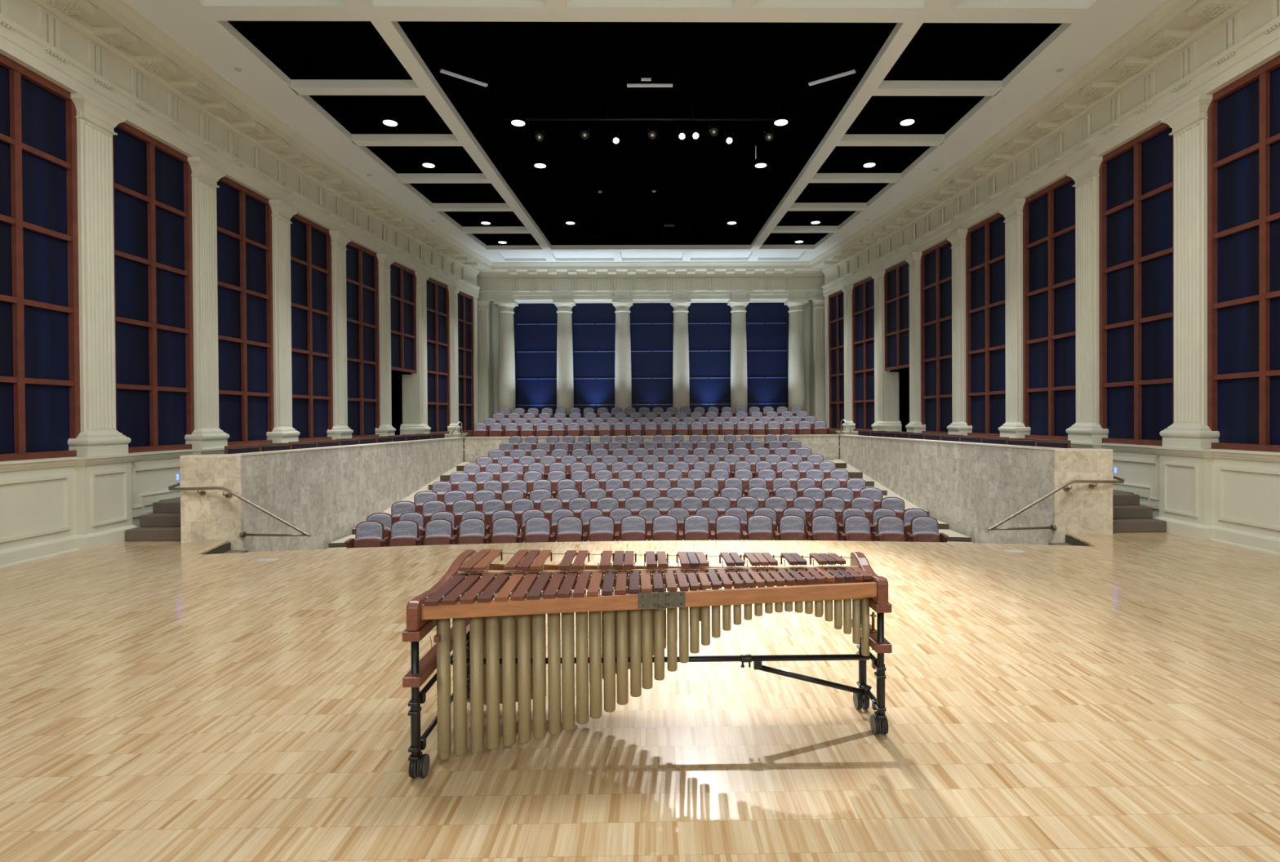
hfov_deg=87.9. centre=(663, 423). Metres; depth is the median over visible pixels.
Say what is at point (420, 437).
cushion
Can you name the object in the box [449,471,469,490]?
seat
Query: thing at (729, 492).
cushion
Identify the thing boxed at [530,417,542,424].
cushion
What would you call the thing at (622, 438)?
cushion
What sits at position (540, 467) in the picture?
cushion
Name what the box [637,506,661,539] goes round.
seat
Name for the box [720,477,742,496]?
seat
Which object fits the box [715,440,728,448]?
cushion
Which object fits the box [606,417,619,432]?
seat
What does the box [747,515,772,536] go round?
cushion
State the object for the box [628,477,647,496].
seat
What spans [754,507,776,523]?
cushion
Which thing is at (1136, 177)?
window
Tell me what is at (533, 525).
cushion
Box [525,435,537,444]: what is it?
cushion
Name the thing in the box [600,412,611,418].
cushion
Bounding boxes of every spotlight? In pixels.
[534,128,545,141]
[579,126,590,139]
[609,130,620,144]
[647,126,657,139]
[675,127,686,140]
[689,127,700,139]
[708,123,719,136]
[724,130,733,144]
[764,128,773,141]
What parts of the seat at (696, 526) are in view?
armrest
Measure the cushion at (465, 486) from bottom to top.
0.353 m
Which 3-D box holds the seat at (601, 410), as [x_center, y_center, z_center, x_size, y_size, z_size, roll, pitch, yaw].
[-2.251,-0.149,24.224,0.490,0.866,0.376,0,0,-2]
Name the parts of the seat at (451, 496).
backrest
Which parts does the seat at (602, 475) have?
backrest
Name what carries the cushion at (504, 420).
on the seat at (504, 421)
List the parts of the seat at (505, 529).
armrest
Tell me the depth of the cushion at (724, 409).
24.35 m
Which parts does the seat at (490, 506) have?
backrest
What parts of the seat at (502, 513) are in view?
armrest, backrest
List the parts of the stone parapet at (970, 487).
wall panel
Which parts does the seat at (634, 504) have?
backrest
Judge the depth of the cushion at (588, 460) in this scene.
17.23 m
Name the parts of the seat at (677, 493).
backrest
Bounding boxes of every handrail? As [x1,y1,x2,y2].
[168,483,311,537]
[986,475,1124,530]
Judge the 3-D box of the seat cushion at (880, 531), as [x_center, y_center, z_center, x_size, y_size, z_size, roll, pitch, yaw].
[3.581,1.833,10.393,0.380,0.278,0.122,0,0,7]
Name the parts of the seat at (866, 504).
backrest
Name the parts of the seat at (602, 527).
armrest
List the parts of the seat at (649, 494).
backrest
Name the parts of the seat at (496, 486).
backrest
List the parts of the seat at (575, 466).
backrest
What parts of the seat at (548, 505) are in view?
backrest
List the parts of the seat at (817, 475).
backrest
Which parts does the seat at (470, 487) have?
backrest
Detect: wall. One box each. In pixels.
[0,0,492,550]
[476,261,825,422]
[808,0,1279,537]
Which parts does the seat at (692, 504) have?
backrest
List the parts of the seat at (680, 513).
backrest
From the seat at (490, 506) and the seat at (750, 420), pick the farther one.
the seat at (750, 420)
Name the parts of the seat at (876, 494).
backrest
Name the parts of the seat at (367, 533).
armrest, backrest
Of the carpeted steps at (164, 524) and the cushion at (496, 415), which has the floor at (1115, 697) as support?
the carpeted steps at (164, 524)
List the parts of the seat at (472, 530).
armrest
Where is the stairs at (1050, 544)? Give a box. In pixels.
[1048,542,1071,545]
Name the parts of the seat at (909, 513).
backrest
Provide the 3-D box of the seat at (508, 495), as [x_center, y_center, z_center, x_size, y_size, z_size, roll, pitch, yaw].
[-3.049,1.763,13.242,0.533,0.866,0.376,0,0,-7]
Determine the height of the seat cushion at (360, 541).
0.278 m
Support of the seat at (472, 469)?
on the floor at (953, 537)
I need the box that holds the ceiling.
[122,0,1165,262]
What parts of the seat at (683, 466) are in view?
backrest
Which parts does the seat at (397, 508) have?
backrest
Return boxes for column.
[493,299,518,413]
[552,298,575,414]
[612,298,632,412]
[670,298,691,412]
[727,298,750,416]
[784,297,808,411]
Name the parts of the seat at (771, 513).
backrest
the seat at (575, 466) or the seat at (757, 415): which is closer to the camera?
the seat at (575, 466)
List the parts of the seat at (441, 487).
backrest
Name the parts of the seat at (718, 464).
backrest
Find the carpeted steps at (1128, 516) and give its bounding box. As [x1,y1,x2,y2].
[1112,493,1165,532]
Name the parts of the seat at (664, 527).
armrest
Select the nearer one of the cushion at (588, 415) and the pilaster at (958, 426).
the pilaster at (958, 426)
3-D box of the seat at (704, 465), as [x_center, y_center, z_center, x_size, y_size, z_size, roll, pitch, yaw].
[0.907,1.369,16.277,0.490,0.866,0.376,0,0,2]
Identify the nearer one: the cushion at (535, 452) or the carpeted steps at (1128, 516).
the carpeted steps at (1128, 516)
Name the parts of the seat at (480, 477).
backrest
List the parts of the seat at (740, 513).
backrest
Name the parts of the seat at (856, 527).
armrest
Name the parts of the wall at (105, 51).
panel moulding, stair skirting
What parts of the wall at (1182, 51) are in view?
stair skirting, panel moulding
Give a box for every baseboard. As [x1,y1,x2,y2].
[0,534,78,568]
[1210,524,1279,555]
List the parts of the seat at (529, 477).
backrest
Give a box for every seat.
[344,520,384,547]
[366,512,392,537]
[380,519,418,546]
[390,511,424,536]
[391,501,416,523]
[413,490,438,513]
[415,518,453,545]
[422,500,446,527]
[422,511,455,537]
[431,480,452,501]
[443,489,467,511]
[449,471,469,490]
[450,517,485,544]
[452,499,476,526]
[453,510,485,537]
[457,480,477,500]
[462,463,480,480]
[469,422,486,436]
[472,489,496,511]
[474,471,493,490]
[475,456,493,471]
[481,498,506,527]
[483,480,502,499]
[484,417,497,431]
[484,462,502,480]
[484,516,518,543]
[485,422,502,436]
[485,509,515,536]
[488,448,505,462]
[493,413,505,422]
[497,456,514,471]
[498,442,514,456]
[498,471,518,491]
[499,408,511,417]
[499,417,512,430]
[501,422,518,436]
[501,488,524,510]
[506,462,524,479]
[507,413,520,422]
[507,479,527,497]
[509,435,521,448]
[509,448,526,462]
[511,497,534,528]
[513,408,524,417]
[515,417,527,430]
[516,422,533,436]
[517,441,532,455]
[517,515,551,542]
[518,455,535,472]
[518,508,545,536]
[523,412,535,422]
[523,470,542,493]
[525,435,537,449]
[527,408,538,417]
[527,479,551,498]
[528,462,545,479]
[528,488,551,509]
[529,417,542,430]
[530,448,547,462]
[533,422,549,436]
[536,441,551,455]
[537,407,552,417]
[538,412,551,422]
[539,455,556,473]
[539,497,563,521]
[545,417,558,430]
[545,462,566,479]
[546,435,559,450]
[546,470,566,493]
[548,422,564,436]
[550,515,582,542]
[551,441,568,455]
[551,448,568,462]
[551,508,574,540]
[552,407,566,417]
[552,478,576,497]
[554,412,566,422]
[556,488,579,508]
[560,417,573,430]
[560,455,577,475]
[562,435,574,453]
[564,422,580,435]
[565,462,586,479]
[566,407,580,417]
[568,412,581,422]
[568,441,586,455]
[568,448,588,479]
[568,497,591,517]
[570,469,589,493]
[576,417,588,430]
[577,435,591,452]
[578,478,599,497]
[579,422,595,435]
[580,507,603,540]
[581,407,594,417]
[581,454,597,475]
[582,515,614,541]
[584,412,596,422]
[584,487,607,508]
[587,440,604,454]
[589,462,607,478]
[590,448,608,478]
[591,417,604,432]
[594,469,613,488]
[595,422,611,435]
[596,407,608,417]
[596,497,619,515]
[597,412,611,434]
[600,435,612,449]
[601,454,617,471]
[604,478,623,497]
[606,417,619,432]
[608,440,622,454]
[608,507,632,539]
[610,407,622,417]
[611,422,626,435]
[611,461,627,478]
[611,487,634,507]
[612,448,628,461]
[613,412,626,435]
[614,515,646,541]
[615,435,627,448]
[617,469,636,488]
[622,417,634,432]
[622,454,638,469]
[624,407,635,417]
[624,496,647,515]
[626,422,641,435]
[626,440,639,454]
[628,412,641,435]
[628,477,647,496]
[631,435,643,448]
[631,461,648,478]
[632,447,648,461]
[636,417,649,432]
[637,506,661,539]
[638,407,649,417]
[639,487,661,507]
[640,469,659,487]
[642,422,657,435]
[642,454,658,469]
[644,412,657,422]
[644,440,657,454]
[647,514,677,540]
[650,496,675,540]
[652,407,663,417]
[652,417,664,432]
[652,447,668,461]
[652,461,668,477]
[652,477,671,496]
[653,434,665,447]
[657,421,672,435]
[660,411,671,422]
[661,440,675,454]
[662,453,679,469]
[664,468,682,487]
[666,407,677,417]
[666,486,688,506]
[666,506,689,539]
[667,417,679,432]
[671,434,683,448]
[672,421,688,435]
[672,447,688,461]
[672,461,689,477]
[675,411,687,421]
[675,477,695,496]
[677,496,702,540]
[679,440,693,453]
[679,514,709,540]
[680,406,691,417]
[682,417,695,429]
[682,453,699,470]
[687,468,706,488]
[688,421,703,435]
[688,434,701,448]
[689,411,702,421]
[692,447,709,461]
[693,406,705,417]
[693,461,710,477]
[693,486,715,506]
[695,506,718,538]
[696,440,711,453]
[697,416,710,429]
[700,477,719,496]
[702,453,719,475]
[703,421,719,435]
[705,411,717,421]
[706,434,718,451]
[707,406,719,416]
[707,496,730,515]
[710,447,728,477]
[710,461,730,477]
[710,514,741,540]
[711,440,728,453]
[711,468,728,492]
[712,416,725,431]
[719,406,733,416]
[719,421,734,435]
[720,411,732,421]
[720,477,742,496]
[720,486,742,506]
[723,453,740,475]
[724,434,736,451]
[724,506,747,538]
[728,416,740,431]
[729,440,746,453]
[730,447,749,477]
[731,460,751,477]
[733,406,746,416]
[733,411,747,434]
[733,468,752,492]
[734,421,749,435]
[736,496,759,517]
[741,434,753,449]
[742,416,755,431]
[742,514,773,540]
[743,453,760,475]
[744,477,766,496]
[746,486,769,507]
[747,406,759,416]
[749,411,762,434]
[749,421,764,435]
[749,440,764,453]
[751,460,772,477]
[752,506,777,539]
[753,447,769,461]
[757,468,776,490]
[758,416,771,428]
[762,406,773,416]
[764,421,780,435]
[764,434,777,448]
[764,453,781,471]
[764,496,787,525]
[765,411,777,421]
[768,440,782,453]
[768,477,791,496]
[773,416,786,428]
[773,447,791,461]
[773,514,805,540]
[774,486,797,507]
[776,406,787,416]
[776,460,792,478]
[777,506,807,539]
[779,434,791,447]
[780,411,793,421]
[780,420,795,435]
[781,468,799,488]
[785,453,802,469]
[786,440,800,453]
[788,416,801,428]
[790,406,801,416]
[792,496,816,525]
[795,410,808,421]
[795,420,812,435]
[795,447,811,461]
[795,477,815,497]
[796,461,814,478]
[802,486,825,507]
[804,416,817,428]
[804,468,824,488]
[805,514,838,540]
[806,453,823,469]
[807,506,835,532]
[811,420,831,434]
[818,461,835,478]
[821,477,840,497]
[821,496,844,523]
[829,468,848,487]
[830,487,853,508]
[837,507,866,533]
[838,515,871,541]
[845,477,866,497]
[850,496,875,523]
[858,487,883,509]
[870,507,897,534]
[871,515,906,542]
[880,497,904,519]
[902,507,928,534]
[905,515,948,542]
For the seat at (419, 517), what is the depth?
11.24 m
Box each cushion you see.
[227,447,259,453]
[262,444,289,451]
[292,443,315,448]
[317,441,338,447]
[340,440,358,445]
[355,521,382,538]
[355,536,382,546]
[360,439,376,444]
[367,513,391,528]
[374,437,391,443]
[391,502,415,515]
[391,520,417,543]
[391,535,417,538]
[392,436,405,441]
[399,512,423,528]
[406,435,417,440]
[414,491,437,504]
[418,435,431,439]
[422,501,445,515]
[425,534,450,537]
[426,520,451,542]
[431,511,454,533]
[432,481,451,493]
[444,490,466,503]
[449,472,468,483]
[453,500,475,513]
[457,480,476,492]
[459,519,484,541]
[459,533,484,536]
[462,511,484,520]
[463,464,479,473]
[473,490,495,502]
[474,422,486,430]
[475,457,492,466]
[475,471,493,482]
[482,499,504,512]
[483,480,502,493]
[484,418,496,425]
[485,463,502,473]
[488,449,504,457]
[489,422,502,433]
[492,510,515,522]
[493,413,504,419]
[493,518,517,541]
[493,532,517,536]
[497,456,514,465]
[499,408,510,414]
[499,417,511,424]
[499,442,513,450]
[499,471,517,482]
[502,489,523,501]
[505,422,517,430]
[506,463,523,473]
[508,413,519,419]
[508,480,526,492]
[509,435,521,443]
[510,449,525,457]
[511,498,533,511]
[513,408,524,414]
[515,417,527,424]
[518,442,532,450]
[519,456,534,465]
[521,422,533,430]
[522,510,544,524]
[524,413,535,418]
[524,471,542,481]
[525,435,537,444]
[525,517,550,539]
[525,531,549,534]
[528,462,544,473]
[529,488,551,501]
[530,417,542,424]
[530,448,546,457]
[533,480,551,490]
[536,442,550,450]
[537,422,548,430]
[538,413,550,418]
[540,456,555,464]
[540,498,562,511]
[542,408,552,417]
[546,417,557,424]
[546,435,558,443]
[547,471,565,480]
[549,462,565,472]
[551,448,567,457]
[551,509,573,524]
[552,422,564,430]
[554,413,565,418]
[555,408,566,414]
[555,441,568,450]
[557,479,575,491]
[557,488,578,500]
[557,516,582,533]
[557,531,582,534]
[560,455,576,464]
[561,417,573,424]
[563,435,574,443]
[568,422,579,430]
[568,497,590,511]
[569,408,580,413]
[569,413,581,418]
[570,462,586,472]
[571,470,589,480]
[572,448,587,457]
[573,441,586,449]
[576,417,588,424]
[578,435,590,444]
[580,508,602,523]
[582,455,597,464]
[582,479,599,490]
[583,408,594,414]
[583,422,595,430]
[584,412,595,418]
[585,488,606,499]
[589,516,613,533]
[590,530,613,533]
[591,417,603,424]
[591,441,604,449]
[591,462,606,473]
[592,448,608,456]
[595,470,612,479]
[597,407,608,413]
[597,497,618,510]
[599,422,610,430]
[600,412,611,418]
[600,435,611,442]
[602,455,617,463]
[605,479,622,490]
[607,417,618,423]
[608,441,622,449]
[609,508,631,521]
[611,407,622,413]
[612,462,627,471]
[612,488,633,499]
[613,448,628,456]
[614,422,626,430]
[615,412,626,418]
[616,435,626,443]
[618,470,635,479]
[621,515,644,533]
[621,530,644,533]
[622,417,634,423]
[622,455,637,463]
[625,407,635,413]
[625,497,646,509]
[626,441,639,449]
[629,422,641,430]
[629,478,647,489]
[630,412,641,418]
[631,435,643,444]
[632,448,648,456]
[632,462,648,471]
[637,417,648,423]
[638,508,660,521]
[639,407,648,413]
[639,488,660,498]
[641,469,658,479]
[643,454,657,463]
[644,422,657,430]
[644,440,657,448]
[645,412,656,417]
[653,407,662,413]
[653,417,664,423]
[653,435,664,442]
[653,448,668,456]
[653,462,668,471]
[653,478,671,488]
[653,497,674,509]
[653,515,676,533]
[653,529,676,533]
[660,412,671,417]
[660,422,671,429]
[662,440,675,448]
[662,454,678,463]
[664,469,682,479]
[666,407,676,413]
[666,487,687,498]
[667,417,679,423]
[667,507,688,521]
[671,435,683,442]
[673,448,688,456]
[673,462,688,471]
[675,412,686,417]
[675,422,687,429]
[676,478,694,489]
[679,440,693,449]
[680,407,690,413]
[680,497,702,509]
[683,417,694,423]
[683,454,698,462]
[684,515,708,532]
[684,529,708,533]
[688,469,705,479]
[689,435,701,442]
[690,412,702,417]
[691,422,702,429]
[693,407,704,413]
[693,448,708,456]
[693,461,709,471]
[693,487,714,498]
[696,507,718,521]
[697,417,710,423]
[697,440,710,448]
[700,478,718,489]
[703,454,719,462]
[706,412,716,417]
[706,422,718,428]
[706,435,718,441]
[707,407,718,413]
[708,497,729,509]
[711,469,728,479]
[713,417,724,423]
[713,448,728,455]
[714,461,729,471]
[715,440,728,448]
[715,515,740,532]
[716,529,739,533]
[720,411,732,417]
[720,487,742,498]
[721,407,732,413]
[721,421,733,430]
[724,434,736,441]
[724,454,739,462]
[724,478,742,489]
[724,507,746,522]
[728,417,740,422]
[733,440,746,448]
[733,447,749,455]
[734,461,751,471]
[734,469,751,479]
[735,406,746,413]
[736,411,746,417]
[737,421,749,431]
[737,497,758,509]
[742,434,752,441]
[743,417,755,422]
[744,454,759,462]
[747,487,768,498]
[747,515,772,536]
[748,478,766,488]
[748,529,772,533]
[749,406,759,413]
[751,411,762,417]
[751,440,764,448]
[752,421,764,429]
[754,447,769,455]
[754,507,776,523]
[755,461,771,471]
[758,469,775,479]
[759,416,770,422]
[763,406,773,413]
[764,497,786,509]
[765,454,781,462]
[766,411,777,417]
[768,421,779,428]
[768,440,782,448]
[773,416,786,422]
[773,478,790,489]
[774,447,790,455]
[775,487,796,499]
[776,461,792,472]
[777,406,787,413]
[779,515,804,532]
[780,434,791,441]
[780,529,804,533]
[781,411,792,417]
[782,469,799,479]
[782,507,805,523]
[783,421,795,428]
[786,440,800,448]
[786,454,802,462]
[789,416,801,422]
[791,406,801,413]
[793,497,815,510]
[795,447,811,455]
[796,411,808,417]
[796,478,815,489]
[797,461,813,471]
[799,421,810,428]
[803,487,825,499]
[804,416,816,422]
[805,469,823,479]
[807,454,823,462]
[812,515,836,538]
[813,507,835,517]
[813,529,836,533]
[814,421,826,428]
[818,461,835,471]
[822,478,839,489]
[822,497,844,510]
[830,469,848,479]
[831,488,853,500]
[842,508,865,528]
[844,515,870,538]
[845,530,869,533]
[846,478,865,488]
[851,497,874,511]
[858,431,870,435]
[860,488,882,500]
[872,508,896,524]
[878,516,903,539]
[879,530,903,533]
[881,497,904,511]
[884,432,894,437]
[896,433,908,438]
[903,509,927,524]
[909,434,923,439]
[911,516,937,534]
[912,531,937,542]
[924,435,940,440]
[941,435,959,441]
[960,437,980,443]
[982,438,1005,444]
[1007,440,1034,446]
[1037,442,1066,448]
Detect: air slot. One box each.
[440,69,488,87]
[626,84,672,87]
[640,78,651,80]
[808,69,855,85]
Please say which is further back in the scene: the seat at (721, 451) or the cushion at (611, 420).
the cushion at (611, 420)
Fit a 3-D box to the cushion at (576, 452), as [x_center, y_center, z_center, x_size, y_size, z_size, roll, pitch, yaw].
[-2.276,0.876,18.173,0.423,0.353,0.114,0,0,-5]
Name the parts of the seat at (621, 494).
backrest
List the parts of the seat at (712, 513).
backrest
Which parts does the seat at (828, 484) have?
backrest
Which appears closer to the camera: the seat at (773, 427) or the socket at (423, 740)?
the socket at (423, 740)
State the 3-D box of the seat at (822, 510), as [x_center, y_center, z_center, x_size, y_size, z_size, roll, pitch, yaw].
[2.741,1.900,11.418,0.490,0.866,0.376,0,0,6]
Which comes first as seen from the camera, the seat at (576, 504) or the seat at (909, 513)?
the seat at (909, 513)
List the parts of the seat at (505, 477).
backrest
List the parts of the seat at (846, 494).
backrest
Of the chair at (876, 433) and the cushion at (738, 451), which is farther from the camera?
the chair at (876, 433)
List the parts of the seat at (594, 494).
backrest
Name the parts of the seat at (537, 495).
backrest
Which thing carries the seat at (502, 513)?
on the floor at (953, 537)
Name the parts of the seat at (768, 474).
backrest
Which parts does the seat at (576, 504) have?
backrest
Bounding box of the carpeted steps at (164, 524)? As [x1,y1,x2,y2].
[125,500,181,541]
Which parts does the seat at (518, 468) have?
backrest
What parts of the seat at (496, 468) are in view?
backrest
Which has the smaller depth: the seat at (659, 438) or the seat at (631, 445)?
the seat at (631, 445)
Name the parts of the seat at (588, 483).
backrest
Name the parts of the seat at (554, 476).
backrest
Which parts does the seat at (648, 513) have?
backrest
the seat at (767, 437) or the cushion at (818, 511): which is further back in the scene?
the seat at (767, 437)
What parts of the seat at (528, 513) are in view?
backrest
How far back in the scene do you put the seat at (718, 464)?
16.33 m
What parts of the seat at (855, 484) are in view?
backrest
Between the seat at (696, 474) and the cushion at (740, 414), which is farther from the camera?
the cushion at (740, 414)
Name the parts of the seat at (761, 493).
backrest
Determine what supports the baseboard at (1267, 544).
attached to the wall at (1182, 51)
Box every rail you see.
[450,421,462,437]
[840,418,852,435]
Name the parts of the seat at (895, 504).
backrest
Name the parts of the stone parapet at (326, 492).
wall panel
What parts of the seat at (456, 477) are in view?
backrest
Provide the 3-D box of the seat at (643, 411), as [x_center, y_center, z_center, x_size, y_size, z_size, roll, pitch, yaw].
[-0.732,-0.159,24.259,0.490,0.866,0.376,0,0,-1]
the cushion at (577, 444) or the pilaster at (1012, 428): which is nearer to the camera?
the pilaster at (1012, 428)
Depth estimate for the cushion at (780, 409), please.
24.33 m
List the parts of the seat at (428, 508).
backrest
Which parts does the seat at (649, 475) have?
backrest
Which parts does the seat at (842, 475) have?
backrest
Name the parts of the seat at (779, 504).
backrest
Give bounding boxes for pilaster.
[67,93,141,550]
[184,156,229,454]
[266,199,301,445]
[326,230,353,440]
[374,253,395,435]
[400,271,431,435]
[447,285,461,437]
[477,299,489,422]
[812,297,824,421]
[841,284,855,435]
[871,270,902,431]
[905,252,925,432]
[946,229,972,436]
[998,198,1031,440]
[1066,156,1108,448]
[1150,93,1219,540]
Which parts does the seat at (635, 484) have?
backrest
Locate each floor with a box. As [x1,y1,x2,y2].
[0,532,1279,861]
[159,497,180,501]
[328,429,972,548]
[382,462,471,512]
[832,458,919,508]
[1112,489,1133,493]
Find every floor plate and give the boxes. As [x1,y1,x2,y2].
[255,558,280,561]
[1003,550,1026,552]
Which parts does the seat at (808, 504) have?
backrest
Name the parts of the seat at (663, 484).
backrest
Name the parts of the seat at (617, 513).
backrest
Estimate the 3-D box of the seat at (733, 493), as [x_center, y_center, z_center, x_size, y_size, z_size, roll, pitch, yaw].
[1.343,1.735,13.415,0.533,0.866,0.376,0,0,3]
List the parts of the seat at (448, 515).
backrest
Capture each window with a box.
[0,53,80,461]
[112,122,194,453]
[216,176,274,445]
[290,213,333,441]
[346,240,379,438]
[390,262,417,373]
[426,278,449,434]
[457,291,474,433]
[513,303,557,414]
[571,302,615,414]
[629,302,673,412]
[688,302,731,413]
[745,302,789,413]
[828,289,844,431]
[852,276,874,431]
[883,260,909,370]
[920,240,951,434]
[965,213,1005,436]
[1022,176,1075,439]
[1098,122,1173,445]
[1207,55,1279,452]
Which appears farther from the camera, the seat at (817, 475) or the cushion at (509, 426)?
the cushion at (509, 426)
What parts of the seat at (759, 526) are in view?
armrest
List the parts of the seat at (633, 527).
armrest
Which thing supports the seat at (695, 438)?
on the floor at (953, 537)
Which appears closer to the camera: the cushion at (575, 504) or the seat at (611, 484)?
the cushion at (575, 504)
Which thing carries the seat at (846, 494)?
on the floor at (953, 537)
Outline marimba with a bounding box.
[402,549,892,777]
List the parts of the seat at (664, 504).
backrest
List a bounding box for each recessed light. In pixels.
[382,113,398,126]
[421,157,435,168]
[480,217,491,224]
[497,237,506,244]
[510,113,525,126]
[533,158,546,168]
[564,217,575,224]
[726,217,737,224]
[754,157,767,168]
[773,113,788,125]
[794,236,804,243]
[810,217,821,224]
[862,157,875,168]
[898,112,915,125]
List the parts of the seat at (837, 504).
backrest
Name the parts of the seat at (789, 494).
backrest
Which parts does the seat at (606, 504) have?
backrest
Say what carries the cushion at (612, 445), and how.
on the seat at (612, 445)
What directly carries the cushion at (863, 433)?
on the chair at (867, 433)
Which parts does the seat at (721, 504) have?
backrest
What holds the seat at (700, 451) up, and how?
on the floor at (953, 537)
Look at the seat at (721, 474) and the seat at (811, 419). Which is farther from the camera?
the seat at (811, 419)
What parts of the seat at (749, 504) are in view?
backrest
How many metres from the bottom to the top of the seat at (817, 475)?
0.866 m
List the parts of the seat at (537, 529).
armrest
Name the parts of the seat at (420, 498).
backrest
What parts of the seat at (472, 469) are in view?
backrest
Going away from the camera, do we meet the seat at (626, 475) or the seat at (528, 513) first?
the seat at (528, 513)
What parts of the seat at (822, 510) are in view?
backrest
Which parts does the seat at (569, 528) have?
armrest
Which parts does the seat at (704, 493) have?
backrest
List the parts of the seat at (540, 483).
backrest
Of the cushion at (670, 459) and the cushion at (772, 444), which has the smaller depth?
the cushion at (670, 459)
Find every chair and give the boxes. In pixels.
[224,444,261,453]
[258,442,292,451]
[288,440,318,448]
[313,439,340,447]
[338,438,359,445]
[355,436,377,444]
[372,435,392,443]
[389,435,406,441]
[401,434,418,440]
[416,433,432,439]
[431,432,444,439]
[857,430,873,435]
[870,430,883,436]
[883,431,899,437]
[894,431,913,438]
[908,432,928,439]
[923,433,944,440]
[940,434,961,441]
[959,435,984,443]
[980,436,1008,444]
[1005,437,1037,446]
[1035,439,1070,448]
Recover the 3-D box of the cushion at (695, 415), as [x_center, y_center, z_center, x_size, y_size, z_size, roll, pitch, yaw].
[1.177,-0.226,23.547,0.400,0.353,0.111,0,0,0]
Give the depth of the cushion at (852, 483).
14.17 m
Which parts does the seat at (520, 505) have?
backrest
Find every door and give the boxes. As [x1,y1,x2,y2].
[391,370,411,435]
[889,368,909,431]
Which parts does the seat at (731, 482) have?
backrest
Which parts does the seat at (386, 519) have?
backrest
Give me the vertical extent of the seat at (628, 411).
0.866 m
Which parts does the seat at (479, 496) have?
backrest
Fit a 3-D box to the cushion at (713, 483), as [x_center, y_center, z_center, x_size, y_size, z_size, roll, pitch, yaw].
[1.012,1.381,14.474,0.380,0.353,0.108,0,0,2]
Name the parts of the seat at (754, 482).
backrest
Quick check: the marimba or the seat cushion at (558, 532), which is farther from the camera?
the seat cushion at (558, 532)
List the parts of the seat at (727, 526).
armrest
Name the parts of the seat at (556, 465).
backrest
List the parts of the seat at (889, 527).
armrest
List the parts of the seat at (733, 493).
backrest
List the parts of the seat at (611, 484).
backrest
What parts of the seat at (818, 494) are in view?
backrest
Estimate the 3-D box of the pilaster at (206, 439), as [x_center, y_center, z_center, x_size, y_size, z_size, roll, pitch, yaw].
[-8.043,-1.419,11.704,0.395,6.268,1.000,0,0,-3]
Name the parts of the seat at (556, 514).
backrest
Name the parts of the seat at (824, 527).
armrest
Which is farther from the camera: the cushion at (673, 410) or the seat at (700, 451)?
the cushion at (673, 410)
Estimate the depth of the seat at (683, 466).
16.36 m
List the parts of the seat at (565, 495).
backrest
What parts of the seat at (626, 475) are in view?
backrest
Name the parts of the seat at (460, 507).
backrest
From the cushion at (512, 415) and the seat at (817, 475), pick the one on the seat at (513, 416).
the cushion at (512, 415)
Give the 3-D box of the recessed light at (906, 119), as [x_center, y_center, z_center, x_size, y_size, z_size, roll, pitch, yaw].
[4.905,-6.099,13.329,0.310,0.124,0.310,0,0,-1]
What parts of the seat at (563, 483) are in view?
backrest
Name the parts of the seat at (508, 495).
backrest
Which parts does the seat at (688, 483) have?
backrest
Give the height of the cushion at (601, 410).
0.353 m
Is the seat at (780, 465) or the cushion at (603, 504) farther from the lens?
the seat at (780, 465)
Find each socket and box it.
[419,691,426,703]
[420,737,426,750]
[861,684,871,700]
[871,657,877,668]
[871,698,876,710]
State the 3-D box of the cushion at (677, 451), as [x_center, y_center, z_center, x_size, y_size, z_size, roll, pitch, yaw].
[0.486,0.858,18.278,0.423,0.353,0.114,0,0,1]
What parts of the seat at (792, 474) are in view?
backrest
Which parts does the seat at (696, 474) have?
backrest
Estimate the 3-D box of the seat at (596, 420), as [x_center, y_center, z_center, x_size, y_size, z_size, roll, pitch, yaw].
[-2.268,0.231,22.566,0.510,0.866,0.376,0,0,-2]
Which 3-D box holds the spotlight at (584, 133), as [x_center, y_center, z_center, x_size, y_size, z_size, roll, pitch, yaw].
[-1.821,-6.770,15.448,0.230,0.377,0.390,0,0,-5]
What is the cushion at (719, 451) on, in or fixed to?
on the seat at (721, 451)
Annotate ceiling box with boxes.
[664,224,674,226]
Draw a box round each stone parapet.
[180,436,463,554]
[464,434,838,462]
[839,434,1112,545]
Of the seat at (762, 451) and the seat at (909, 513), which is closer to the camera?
the seat at (909, 513)
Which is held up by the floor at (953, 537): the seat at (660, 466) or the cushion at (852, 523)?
the seat at (660, 466)
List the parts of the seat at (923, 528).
armrest, backrest, armrest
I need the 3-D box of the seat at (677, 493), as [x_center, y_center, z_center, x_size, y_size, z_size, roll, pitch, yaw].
[0.244,1.741,13.441,0.533,0.866,0.376,0,0,0]
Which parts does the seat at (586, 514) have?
backrest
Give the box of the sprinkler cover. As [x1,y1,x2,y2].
[234,67,241,71]
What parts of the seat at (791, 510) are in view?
backrest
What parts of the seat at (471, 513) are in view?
armrest, backrest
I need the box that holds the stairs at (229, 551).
[223,550,248,553]
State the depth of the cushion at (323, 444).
14.09 m
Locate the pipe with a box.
[502,97,795,120]
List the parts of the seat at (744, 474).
backrest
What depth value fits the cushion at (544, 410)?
24.23 m

